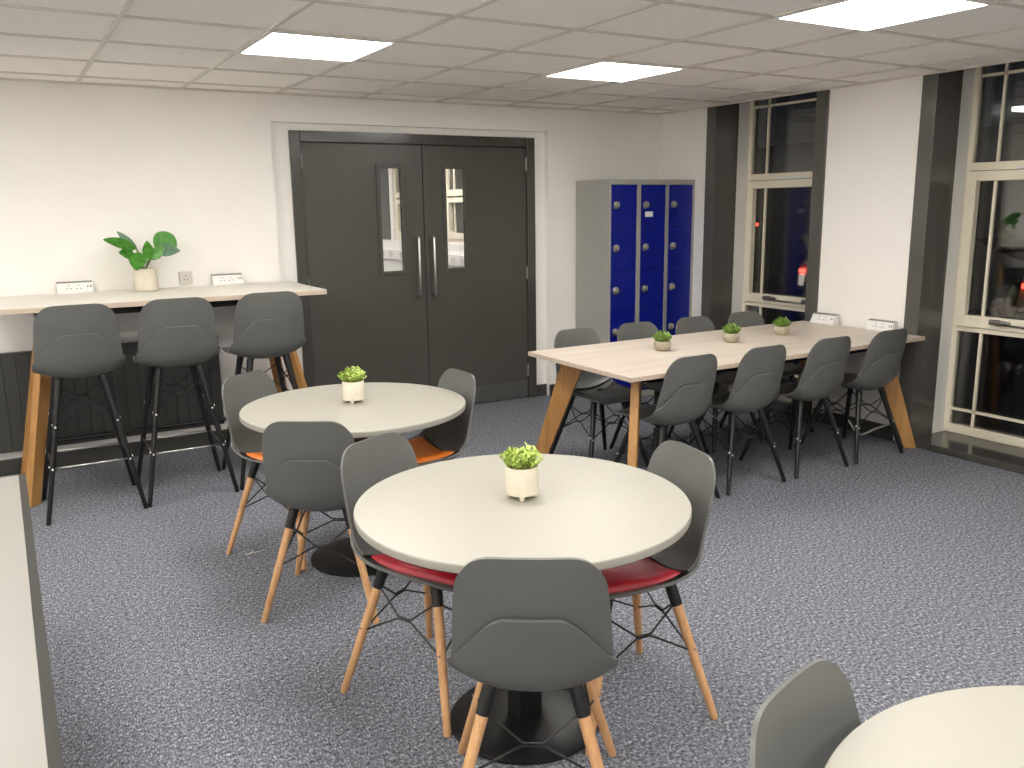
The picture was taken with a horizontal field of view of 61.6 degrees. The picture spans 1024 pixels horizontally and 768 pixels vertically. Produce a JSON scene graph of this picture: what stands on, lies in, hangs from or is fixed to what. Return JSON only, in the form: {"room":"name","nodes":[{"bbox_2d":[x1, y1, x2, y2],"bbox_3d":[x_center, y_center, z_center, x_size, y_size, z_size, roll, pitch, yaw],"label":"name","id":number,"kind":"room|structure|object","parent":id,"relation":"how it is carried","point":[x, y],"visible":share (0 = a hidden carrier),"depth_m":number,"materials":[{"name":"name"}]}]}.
{"room":"staff break room","nodes":[
{"label":"staff break room","id":0,"kind":"room"},
{"bbox_2d":[0,80,659,459],"bbox_3d":[-1.774,-0.985,5.982,8.060,2.750,0.150,-8,13,-30],"label":"wall","id":1,"kind":"structure","parent":0,"point":[81,165],"depth_m":5.67,"materials":[{"name":"paint"}]},
{"bbox_2d":[0,336,224,453],"bbox_3d":[-3.164,0.125,5.241,2.699,0.615,0.050,-8,13,-30],"label":"wall paneling","id":2,"kind":"structure","parent":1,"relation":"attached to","point":[128,381],"depth_m":5.55,"materials":[{"name":"black wood"}]},
{"bbox_2d":[178,271,192,284],"bbox_3d":[-2.167,-0.704,5.705,0.086,0.086,0.011,-8,13,-30],"label":"wall socket","id":3,"kind":"object","parent":1,"relation":"attached to","point":[185,277],"visible":1,"depth_m":5.70,"materials":[{"name":"white plastic"}]},
{"bbox_2d":[0,384,554,475],"bbox_3d":[-2.333,0.403,5.851,6.650,0.100,0.073,-8,13,-30],"label":"baseboard","id":4,"kind":"structure","parent":1,"relation":"attached to","point":[108,452],"depth_m":5.65,"materials":[{"name":"black wood"}]},
{"bbox_2d":[300,142,428,385],"bbox_3d":[-1.064,-0.735,6.423,0.959,2.050,0.122,-8,13,-30],"label":"door","id":5,"kind":"structure","parent":1,"relation":"in","point":[364,216],"depth_m":6.39,"materials":[{"name":"grey wood"}]},
{"bbox_2d":[288,130,536,397],"bbox_3d":[-0.693,-0.832,6.687,2.005,2.135,0.117,-8,13,-30],"label":"door frame","id":6,"kind":"structure","parent":1,"relation":"attached to","point":[295,137],"depth_m":6.34,"materials":[{"name":"grey wood"}]},
{"bbox_2d":[421,145,528,403],"bbox_3d":[-0.257,-0.842,6.887,0.930,2.050,0.116,-8,13,-30],"label":"door","id":7,"kind":"structure","parent":1,"relation":"in","point":[474,198],"depth_m":6.87,"materials":[{"name":"grey wood"}]},
{"bbox_2d":[0,395,1023,767],"bbox_3d":[0.431,1.116,2.699,8.100,0.100,8.620,-8,13,-30],"label":"floor","id":8,"kind":"structure","parent":0,"point":[904,572],"depth_m":3.43,"materials":[{"name":"carpet"}]},
{"bbox_2d":[0,474,63,767],"bbox_3d":[-1.533,0.879,1.926,0.913,0.730,2.000,-8,13,-30],"label":"countertop","id":9,"kind":"structure","parent":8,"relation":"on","point":[29,730],"depth_m":1.74,"materials":[{"name":"laminate"}]},
{"bbox_2d":[31,303,147,525],"bbox_3d":[-2.338,0.116,4.678,0.497,1.143,0.518,-8,13,-30],"label":"bar stool","id":10,"kind":"object","parent":8,"relation":"on","point":[78,340],"visible":1,"depth_m":4.46,"materials":[{"name":"grey plastic"}]},
{"bbox_2d":[54,378,64,392],"bbox_3d":[-2.372,-0.002,4.505,0.038,0.098,0.079,3,12,20],"label":"socket","id":11,"kind":"object","parent":10,"relation":"attached to","point":[57,381],"depth_m":4.48,"materials":[{"name":"black metal"}]},
{"bbox_2d":[97,373,110,387],"bbox_3d":[-2.198,-0.025,4.607,0.071,0.098,0.067,-8,13,-30],"label":"socket","id":12,"kind":"object","parent":10,"relation":"attached to","point":[104,379],"depth_m":4.59,"materials":[{"name":"black metal"}]},
{"bbox_2d":[0,281,326,507],"bbox_3d":[-2.135,-0.014,5.373,1.810,1.105,0.808,-8,13,-30],"label":"bar table","id":13,"kind":"object","parent":8,"relation":"on","point":[120,301],"visible":0.42,"depth_m":5.08,"materials":[{"name":"laminate"}]},
{"bbox_2d":[56,280,93,294],"bbox_3d":[-2.717,-0.600,5.339,0.200,0.073,0.064,-8,13,-30],"label":"module","id":14,"kind":"object","parent":13,"relation":"on","point":[70,287],"visible":1,"depth_m":5.32,"materials":[{"name":"white plastic"}]},
{"bbox_2d":[103,231,179,291],"bbox_3d":[-2.318,-0.771,5.394,0.439,0.374,0.188,-8,13,-30],"label":"leafy plant","id":15,"kind":"object","parent":13,"relation":"on","point":[145,279],"visible":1,"depth_m":5.38,"materials":[{"name":"green plant"}]},
{"bbox_2d":[211,273,243,285],"bbox_3d":[-1.922,-0.707,5.800,0.200,0.073,0.064,-8,13,-30],"label":"module","id":16,"kind":"object","parent":13,"relation":"on","point":[231,278],"visible":1,"depth_m":5.78,"materials":[{"name":"white plastic"}]},
{"bbox_2d":[133,297,239,506],"bbox_3d":[-1.917,0.057,4.933,0.497,1.143,0.518,-8,13,-30],"label":"bar stool","id":17,"kind":"object","parent":8,"relation":"on","point":[173,332],"visible":0.99,"depth_m":4.73,"materials":[{"name":"grey plastic"}]},
{"bbox_2d":[148,366,154,375],"bbox_3d":[-2.062,-0.096,4.942,0.081,0.099,0.038,1,12,11],"label":"socket","id":18,"kind":"object","parent":17,"relation":"attached to","point":[151,370],"depth_m":4.94,"materials":[{"name":"black metal"}]},
{"bbox_2d":[154,367,163,381],"bbox_3d":[-1.951,-0.060,4.760,0.038,0.098,0.079,3,12,20],"label":"socket","id":19,"kind":"object","parent":17,"relation":"attached to","point":[158,370],"depth_m":4.73,"materials":[{"name":"black metal"}]},
{"bbox_2d":[189,366,196,371],"bbox_3d":[-1.886,-0.119,5.044,0.038,0.099,0.081,3,12,17],"label":"socket","id":20,"kind":"object","parent":17,"relation":"attached to","point":[193,369],"depth_m":5.05,"materials":[{"name":"black metal"}]},
{"bbox_2d":[193,363,205,377],"bbox_3d":[-1.776,-0.084,4.861,0.079,0.098,0.038,1,12,8],"label":"socket","id":21,"kind":"object","parent":17,"relation":"attached to","point":[199,367],"depth_m":4.85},
{"bbox_2d":[237,550,262,554],"bbox_3d":[-1.246,0.798,4.094,0.115,0.004,0.057,-11,15,-40],"label":"string","id":22,"kind":"object","parent":8,"relation":"on","point":[245,550],"visible":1,"depth_m":4.08,"materials":[{"name":"grey"}]},
{"bbox_2d":[222,291,306,489],"bbox_3d":[-1.493,-0.004,5.201,0.497,1.143,0.518,-8,13,-30],"label":"bar stool","id":23,"kind":"object","parent":8,"relation":"on","point":[266,324],"visible":0.88,"depth_m":4.95,"materials":[{"name":"grey plastic"}]},
{"bbox_2d":[236,356,243,365],"bbox_3d":[-1.638,-0.157,5.210,0.081,0.099,0.038,1,12,11],"label":"socket","id":24,"kind":"object","parent":23,"relation":"attached to","point":[239,362],"depth_m":5.20,"materials":[{"name":"black metal"}]},
{"bbox_2d":[246,358,254,371],"bbox_3d":[-1.527,-0.121,5.028,0.038,0.098,0.079,3,12,20],"label":"socket","id":25,"kind":"object","parent":23,"relation":"attached to","point":[249,365],"depth_m":5.00,"materials":[{"name":"black plastic"}]},
{"bbox_2d":[274,356,280,361],"bbox_3d":[-1.462,-0.181,5.312,0.038,0.099,0.081,3,12,17],"label":"socket","id":26,"kind":"object","parent":23,"relation":"attached to","point":[277,359],"depth_m":5.32,"materials":[{"name":"black plastic"}]},
{"bbox_2d":[281,354,291,367],"bbox_3d":[-1.352,-0.145,5.129,0.079,0.098,0.038,1,12,8],"label":"socket","id":27,"kind":"object","parent":23,"relation":"attached to","point":[287,359],"depth_m":5.11,"materials":[{"name":"black plastic"}]},
{"bbox_2d":[222,371,306,569],"bbox_3d":[-1.066,0.376,4.100,0.505,0.832,0.470,5,13,25],"label":"dining chair","id":28,"kind":"object","parent":8,"relation":"on","point":[240,390],"visible":0.33,"depth_m":4.06,"materials":[{"name":"grey plastic"}]},
{"bbox_2d":[247,461,260,477],"bbox_3d":[-1.207,0.394,4.054,0.087,0.100,0.038,-6,13,-25],"label":"socket","id":29,"kind":"object","parent":28,"relation":"attached to","point":[254,466],"depth_m":4.03,"materials":[{"name":"black metal"}]},
{"bbox_2d":[246,452,262,460],"bbox_3d":[-1.009,0.324,4.061,0.356,0.043,0.347,5,13,25],"label":"cushion","id":30,"kind":"object","parent":28,"relation":"on","point":[258,456],"depth_m":3.97,"materials":[{"name":"orange fabric"}]},
{"bbox_2d":[261,421,378,623],"bbox_3d":[-0.751,0.495,3.504,0.470,0.832,0.505,0,12,3],"label":"dining chair","id":31,"kind":"object","parent":8,"relation":"on","point":[302,459],"visible":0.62,"depth_m":3.25,"materials":[{"name":"grey plastic"}]},
{"bbox_2d":[285,508,299,528],"bbox_3d":[-0.861,0.523,3.407,0.087,0.100,0.038,-9,14,-35],"label":"socket","id":32,"kind":"object","parent":31,"relation":"attached to","point":[292,515],"depth_m":3.39,"materials":[{"name":"black plastic"}]},
{"bbox_2d":[341,508,349,528],"bbox_3d":[-0.652,0.522,3.397,0.087,0.100,0.038,9,15,40],"label":"socket","id":33,"kind":"object","parent":31,"relation":"attached to","point":[344,511],"depth_m":3.37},
{"bbox_2d":[239,382,465,576],"bbox_3d":[-0.705,0.449,3.955,1.000,0.730,1.000,-8,13,-30],"label":"round table","id":34,"kind":"object","parent":8,"relation":"on","point":[386,407],"visible":0.73,"depth_m":3.84,"materials":[{"name":"beige laminate"}]},
{"bbox_2d":[337,366,366,403],"bbox_3d":[-0.726,0.000,3.916,0.133,0.167,0.128,-9,14,-34],"label":"potted plant","id":35,"kind":"object","parent":34,"relation":"on","point":[353,386],"visible":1,"depth_m":3.88,"materials":[{"name":"green plant"}]},
{"bbox_2d":[340,432,457,736],"bbox_3d":[-0.275,0.617,2.877,0.505,0.832,0.470,7,14,34],"label":"dining chair","id":36,"kind":"object","parent":8,"relation":"on","point":[365,463],"visible":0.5,"depth_m":2.83,"materials":[{"name":"grey plastic"}]},
{"bbox_2d":[373,570,387,589],"bbox_3d":[-0.422,0.631,2.853,0.087,0.100,0.038,-4,12,-16],"label":"socket","id":37,"kind":"object","parent":36,"relation":"attached to","point":[380,578],"depth_m":2.84,"materials":[{"name":"black plastic"}]},
{"bbox_2d":[371,554,457,585],"bbox_3d":[-0.223,0.567,2.829,0.356,0.043,0.347,7,14,34],"label":"cushion","id":38,"kind":"object","parent":36,"relation":"on","point":[422,575],"depth_m":2.69,"materials":[{"name":"red fabric"}]},
{"bbox_2d":[430,586,443,606],"bbox_3d":[-0.240,0.654,2.729,0.038,0.101,0.090,-3,12,-11],"label":"socket","id":39,"kind":"object","parent":36,"relation":"attached to","point":[436,594],"depth_m":2.70,"materials":[{"name":"black plastic"}]},
{"bbox_2d":[407,368,475,465],"bbox_3d":[-0.440,0.374,4.066,0.505,0.832,0.470,-8,14,-32],"label":"dining chair","id":40,"kind":"object","parent":8,"relation":"on","point":[445,441],"visible":0.48,"depth_m":4.09,"materials":[{"name":"grey plastic"}]},
{"bbox_2d":[408,437,454,462],"bbox_3d":[-0.495,0.325,4.020,0.356,0.043,0.347,-8,14,-32],"label":"cushion","id":41,"kind":"object","parent":40,"relation":"on","point":[426,450],"depth_m":4.06,"materials":[{"name":"orange fabric"}]},
{"bbox_2d":[354,454,691,764],"bbox_3d":[0.036,0.706,2.658,1.000,0.730,1.000,-8,13,-30],"label":"round table","id":42,"kind":"object","parent":8,"relation":"on","point":[445,516],"visible":0.8,"depth_m":2.53,"materials":[{"name":"beige laminate"}]},
{"bbox_2d":[499,442,543,501],"bbox_3d":[0.030,0.260,2.599,0.137,0.168,0.138,-1,12,1],"label":"potted plant","id":43,"kind":"object","parent":42,"relation":"on","point":[521,468],"visible":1,"depth_m":2.56,"materials":[{"name":"green plant"}]},
{"bbox_2d":[447,557,617,767],"bbox_3d":[0.057,0.745,2.236,0.470,0.832,0.505,0,12,3],"label":"dining chair","id":44,"kind":"object","parent":8,"relation":"on","point":[519,624],"visible":1,"depth_m":1.98,"materials":[{"name":"grey plastic"}]},
{"bbox_2d":[476,684,496,716],"bbox_3d":[-0.053,0.773,2.139,0.087,0.100,0.038,-9,14,-35],"label":"socket","id":45,"kind":"object","parent":44,"relation":"attached to","point":[487,694],"depth_m":2.12,"materials":[{"name":"black metal"}]},
{"bbox_2d":[568,684,590,718],"bbox_3d":[0.157,0.772,2.129,0.087,0.100,0.038,9,15,40],"label":"socket","id":46,"kind":"object","parent":44,"relation":"attached to","point":[577,693],"depth_m":2.11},
{"bbox_2d":[549,328,648,466],"bbox_3d":[0.529,0.094,5.357,0.470,0.832,0.505,-8,13,-30],"label":"dining chair","id":47,"kind":"object","parent":8,"relation":"on","point":[603,390],"visible":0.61,"depth_m":5.43,"materials":[{"name":"grey plastic"}]},
{"bbox_2d":[568,391,579,406],"bbox_3d":[0.385,0.095,5.396,0.087,0.100,0.038,1,12,8],"label":"socket","id":48,"kind":"object","parent":47,"relation":"attached to","point":[571,402],"depth_m":5.38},
{"bbox_2d":[590,401,596,413],"bbox_3d":[0.497,0.132,5.208,0.038,0.101,0.090,2,12,13],"label":"socket","id":49,"kind":"object","parent":47,"relation":"attached to","point":[593,410],"depth_m":5.18,"materials":[{"name":"black plastic"}]},
{"bbox_2d":[621,402,628,408],"bbox_3d":[0.679,0.108,5.314,0.090,0.101,0.038,2,12,16],"label":"socket","id":50,"kind":"object","parent":47,"relation":"attached to","point":[624,404],"depth_m":5.30,"materials":[{"name":"black metal"}]},
{"bbox_2d":[576,179,638,388],"bbox_3d":[0.796,-0.781,7.177,0.298,1.795,0.492,-8,13,-30],"label":"locker","id":51,"kind":"object","parent":8,"relation":"on","point":[607,211],"visible":0.7,"depth_m":6.99,"materials":[{"name":"metal"}]},
{"bbox_2d":[585,440,717,755],"bbox_3d":[0.355,0.633,2.757,0.505,0.832,0.470,-6,13,-23],"label":"dining chair","id":52,"kind":"object","parent":8,"relation":"on","point":[692,470],"visible":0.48,"depth_m":2.70,"materials":[{"name":"grey plastic"}]},
{"bbox_2d":[610,599,612,613],"bbox_3d":[0.291,0.669,2.619,0.038,0.101,0.090,4,13,23],"label":"socket","id":53,"kind":"object","parent":52,"relation":"attached to","point":[611,601],"depth_m":2.60,"materials":[{"name":"black metal"}]},
{"bbox_2d":[600,557,680,592],"bbox_3d":[0.296,0.581,2.721,0.356,0.043,0.347,-6,13,-23],"label":"cushion","id":54,"kind":"object","parent":52,"relation":"on","point":[642,574],"depth_m":2.63,"materials":[{"name":"red fabric"}]},
{"bbox_2d":[665,584,681,606],"bbox_3d":[0.494,0.648,2.705,0.087,0.100,0.038,5,13,28],"label":"socket","id":55,"kind":"object","parent":52,"relation":"attached to","point":[672,591],"depth_m":2.68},
{"bbox_2d":[637,179,667,396],"bbox_3d":[1.054,-0.815,7.326,0.298,1.795,0.492,-8,13,-30],"label":"locker","id":56,"kind":"object","parent":8,"relation":"on","point":[653,198],"visible":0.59,"depth_m":7.08,"materials":[{"name":"metal"}]},
{"bbox_2d":[609,321,709,453],"bbox_3d":[0.955,0.037,5.604,0.470,0.832,0.505,-8,13,-30],"label":"dining chair","id":57,"kind":"object","parent":8,"relation":"on","point":[636,330],"visible":0.28,"depth_m":5.69,"materials":[{"name":"grey plastic"}]},
{"bbox_2d":[654,391,659,402],"bbox_3d":[0.923,0.075,5.455,0.038,0.101,0.090,2,12,13],"label":"socket","id":58,"kind":"object","parent":57,"relation":"attached to","point":[656,394],"depth_m":5.43,"materials":[{"name":"black metal"}]},
{"bbox_2d":[614,354,719,498],"bbox_3d":[0.837,0.218,4.734,0.470,0.832,0.505,-8,13,-30],"label":"dining chair","id":59,"kind":"object","parent":8,"relation":"on","point":[687,388],"visible":0.9,"depth_m":4.51,"materials":[{"name":"grey plastic"}]},
{"bbox_2d":[657,425,664,440],"bbox_3d":[0.801,0.254,4.594,0.038,0.100,0.087,4,12,20],"label":"socket","id":60,"kind":"object","parent":59,"relation":"attached to","point":[661,428],"depth_m":4.57,"materials":[{"name":"black metal"}]},
{"bbox_2d":[688,420,698,434],"bbox_3d":[0.981,0.230,4.698,0.087,0.100,0.038,1,12,8],"label":"socket","id":61,"kind":"object","parent":59,"relation":"attached to","point":[693,426],"depth_m":4.68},
{"bbox_2d":[664,180,694,334],"bbox_3d":[1.306,-0.849,7.472,0.298,1.795,0.492,-8,13,-30],"label":"locker","id":62,"kind":"object","parent":8,"relation":"on","point":[681,193],"visible":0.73,"depth_m":7.23,"materials":[{"name":"metal"}]},
{"bbox_2d":[668,316,763,452],"bbox_3d":[1.385,-0.020,5.853,0.470,0.832,0.505,-8,13,-30],"label":"dining chair","id":63,"kind":"object","parent":8,"relation":"on","point":[695,324],"visible":0.34,"depth_m":5.90,"materials":[{"name":"grey plastic"}]},
{"bbox_2d":[713,382,718,393],"bbox_3d":[1.353,0.018,5.704,0.038,0.101,0.090,2,12,13],"label":"socket","id":64,"kind":"object","parent":63,"relation":"attached to","point":[716,386],"depth_m":5.68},
{"bbox_2d":[528,321,924,467],"bbox_3d":[1.380,0.113,5.409,2.413,0.742,1.008,-8,13,-30],"label":"meeting table","id":65,"kind":"object","parent":8,"relation":"on","point":[637,361],"visible":0.65,"depth_m":5.16,"materials":[{"name":"brown wood"}]},
{"bbox_2d":[652,330,671,350],"bbox_3d":[0.899,-0.263,5.121,0.127,0.125,0.124,-8,13,-30],"label":"plant","id":66,"kind":"object","parent":65,"relation":"on","point":[662,342],"visible":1,"depth_m":5.09,"materials":[{"name":"green plant"}]},
{"bbox_2d":[722,322,740,342],"bbox_3d":[1.377,-0.326,5.394,0.121,0.124,0.123,-8,13,-30],"label":"plant","id":67,"kind":"object","parent":65,"relation":"on","point":[732,336],"visible":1,"depth_m":5.37,"materials":[{"name":"green plant"}]},
{"bbox_2d":[773,316,791,334],"bbox_3d":[1.778,-0.387,5.665,0.135,0.123,0.112,-8,13,-30],"label":"plant","id":68,"kind":"object","parent":65,"relation":"on","point":[781,327],"visible":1,"depth_m":5.63,"materials":[{"name":"green plant"}]},
{"bbox_2d":[810,312,838,324],"bbox_3d":[2.238,-0.468,6.148,0.064,0.073,0.200,-8,13,-30],"label":"module","id":69,"kind":"object","parent":65,"relation":"on","point":[817,317],"visible":1,"depth_m":6.12,"materials":[{"name":"white plastic"}]},
{"bbox_2d":[865,319,897,331],"bbox_3d":[2.475,-0.390,5.756,0.064,0.073,0.200,-8,13,-30],"label":"module","id":70,"kind":"object","parent":65,"relation":"on","point":[879,325],"visible":0.88,"depth_m":5.74,"materials":[{"name":"white plastic"}]},
{"bbox_2d":[687,344,785,495],"bbox_3d":[1.286,0.158,4.994,0.470,0.832,0.505,-8,13,-30],"label":"dining chair","id":71,"kind":"object","parent":8,"relation":"on","point":[756,384],"visible":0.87,"depth_m":4.78,"materials":[{"name":"grey plastic"}]},
{"bbox_2d":[729,412,736,426],"bbox_3d":[1.250,0.194,4.855,0.077,0.100,0.072,-8,13,-30],"label":"socket","id":72,"kind":"object","parent":71,"relation":"attached to","point":[732,419],"depth_m":4.83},
{"bbox_2d":[757,408,766,421],"bbox_3d":[1.430,0.170,4.958,0.087,0.100,0.038,1,12,8],"label":"socket","id":73,"kind":"object","parent":71,"relation":"attached to","point":[761,413],"depth_m":4.94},
{"bbox_2d":[719,311,813,440],"bbox_3d":[1.806,-0.077,6.096,0.470,0.832,0.505,-8,13,-30],"label":"dining chair","id":74,"kind":"object","parent":8,"relation":"on","point":[745,318],"visible":0.23,"depth_m":6.17,"materials":[{"name":"grey plastic"}]},
{"bbox_2d":[789,375,795,381],"bbox_3d":[1.956,-0.063,6.053,0.090,0.101,0.038,2,12,16],"label":"socket","id":75,"kind":"object","parent":74,"relation":"attached to","point":[792,378],"depth_m":6.04,"materials":[{"name":"black plastic"}]},
{"bbox_2d":[739,336,850,478],"bbox_3d":[1.757,0.095,5.266,0.470,0.832,0.505,-8,13,-30],"label":"dining chair","id":76,"kind":"object","parent":8,"relation":"on","point":[822,374],"visible":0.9,"depth_m":5.07,"materials":[{"name":"grey plastic"}]},
{"bbox_2d":[797,400,803,413],"bbox_3d":[1.721,0.131,5.126,0.038,0.100,0.087,4,12,20],"label":"socket","id":77,"kind":"object","parent":76,"relation":"attached to","point":[800,403],"depth_m":5.10,"materials":[{"name":"black metal"}]},
{"bbox_2d":[822,396,830,409],"bbox_3d":[1.901,0.107,5.231,0.087,0.100,0.038,1,12,8],"label":"socket","id":78,"kind":"object","parent":76,"relation":"attached to","point":[826,403],"depth_m":5.22,"materials":[{"name":"black metal"}]},
{"bbox_2d":[749,659,860,767],"bbox_3d":[0.636,0.925,1.320,0.505,0.832,0.470,10,16,43],"label":"dining chair","id":79,"kind":"object","parent":8,"relation":"on","point":[801,724],"visible":0.91,"depth_m":1.44,"materials":[{"name":"grey plastic"}]},
{"bbox_2d":[816,400,889,434],"bbox_3d":[2.376,0.003,6.013,0.074,0.676,0.622,-8,13,-30],"label":"cable","id":80,"kind":"object","parent":8,"relation":"on","point":[850,423],"visible":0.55,"depth_m":5.95,"materials":[{"name":"grey plastic"}]},
{"bbox_2d":[801,328,907,463],"bbox_3d":[2.212,0.034,5.530,0.470,0.832,0.505,-8,13,-30],"label":"dining chair","id":81,"kind":"object","parent":8,"relation":"on","point":[881,363],"visible":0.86,"depth_m":5.33,"materials":[{"name":"grey plastic"}]},
{"bbox_2d":[855,389,861,402],"bbox_3d":[2.176,0.070,5.390,0.038,0.100,0.087,4,12,20],"label":"socket","id":82,"kind":"object","parent":81,"relation":"attached to","point":[858,391],"depth_m":5.36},
{"bbox_2d":[878,386,886,398],"bbox_3d":[2.357,0.046,5.495,0.087,0.100,0.038,1,12,8],"label":"socket","id":83,"kind":"object","parent":81,"relation":"attached to","point":[882,392],"depth_m":5.48,"materials":[{"name":"black metal"}]},
{"bbox_2d":[824,685,1023,767],"bbox_3d":[0.911,1.005,1.147,1.000,0.730,1.000,-8,13,-30],"label":"round table","id":84,"kind":"object","parent":8,"relation":"on","point":[974,727],"visible":1,"depth_m":1.42,"materials":[{"name":"beige laminate"}]},
{"bbox_2d":[0,0,1023,114],"bbox_3d":[0.201,-1.229,2.017,7.565,0.056,8.485,-8,13,-30],"label":"ceiling","id":85,"kind":"structure","parent":0,"point":[664,20],"depth_m":4.29,"materials":[{"name":"tile"}]},
{"bbox_2d":[0,0,1023,112],"bbox_3d":[0.403,-1.141,1.673,7.570,0.011,9.290,-8,13,-30],"label":"grid","id":86,"kind":"object","parent":85,"relation":"attached to","point":[128,3],"visible":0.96,"depth_m":4.38,"materials":[{"name":"metal"}]},
{"bbox_2d":[238,31,395,61],"bbox_3d":[-0.953,-1.628,4.153,0.594,0.012,0.594,-8,13,-30],"label":"ceiling light","id":87,"kind":"object","parent":86,"relation":"attached to","point":[273,43],"visible":0.97,"depth_m":4.13,"materials":[{"name":"white plastic"}]},
{"bbox_2d":[543,61,685,81],"bbox_3d":[0.595,-1.835,5.049,0.594,0.012,0.594,-8,13,-30],"label":"ceiling light","id":88,"kind":"object","parent":86,"relation":"attached to","point":[611,71],"visible":1,"depth_m":5.03,"materials":[{"name":"white plastic"}]},
{"bbox_2d":[774,0,992,30],"bbox_3d":[1.514,-1.535,3.531,0.594,0.012,0.594,-8,13,-30],"label":"ceiling light","id":89,"kind":"object","parent":86,"relation":"attached to","point":[860,15],"visible":0.98,"depth_m":3.55,"materials":[{"name":"white plastic"}]},
{"bbox_2d":[658,76,922,440],"bbox_3d":[3.653,-0.697,4.209,0.440,2.750,8.480,-8,13,-30],"label":"wall","id":90,"kind":"structure","parent":0,"point":[872,139],"depth_m":5.88,"materials":[{"name":"paint"}]},
{"bbox_2d":[712,385,791,415],"bbox_3d":[2.117,0.122,7.041,0.490,0.045,0.992,-8,13,-30],"label":"sill","id":91,"kind":"structure","parent":90,"relation":"attached to","point":[781,402],"depth_m":6.78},
{"bbox_2d":[701,90,829,418],"bbox_3d":[2.097,-1.202,6.767,0.452,2.750,1.202,-8,13,-30],"label":"window","id":92,"kind":"structure","parent":90,"relation":"in","point":[728,126],"depth_m":7.07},
{"bbox_2d":[742,92,816,383],"bbox_3d":[2.224,-1.178,6.848,0.150,2.575,1.044,-8,13,-30],"label":"window","id":93,"kind":"structure","parent":92,"relation":"attached to","point":[782,129],"depth_m":6.96,"materials":[{"name":"beige metal"}]},
{"bbox_2d":[778,175,809,178],"bbox_3d":[2.216,-1.625,6.755,0.012,0.020,0.320,-8,13,-30],"label":"vent","id":94,"kind":"object","parent":93,"relation":"attached to","point":[779,176],"depth_m":6.75,"materials":[{"name":"white plastic"}]},
{"bbox_2d":[813,408,892,440],"bbox_3d":[1.948,0.129,6.885,0.018,0.100,2.500,-8,13,-30],"label":"baseboard","id":95,"kind":"structure","parent":90,"relation":"attached to","point":[885,432],"depth_m":6.01,"materials":[{"name":"black wood"}]},
{"bbox_2d":[897,68,975,441],"bbox_3d":[3.074,-0.884,5.154,0.452,2.750,1.198,-8,13,-30],"label":"window","id":96,"kind":"structure","parent":90,"relation":"in","point":[947,97],"depth_m":5.55,"materials":[{"name":"grey paint"}]},
{"bbox_2d":[943,61,1023,447],"bbox_3d":[3.200,-0.859,5.235,0.150,2.575,1.040,-8,13,-30],"label":"window","id":97,"kind":"structure","parent":96,"relation":"attached to","point":[985,395],"depth_m":5.51,"materials":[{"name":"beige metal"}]},
{"bbox_2d":[914,430,1023,473],"bbox_3d":[3.094,0.441,5.428,0.490,0.045,0.988,-8,13,-30],"label":"sill","id":98,"kind":"structure","parent":90,"relation":"attached to","point":[986,452],"depth_m":5.47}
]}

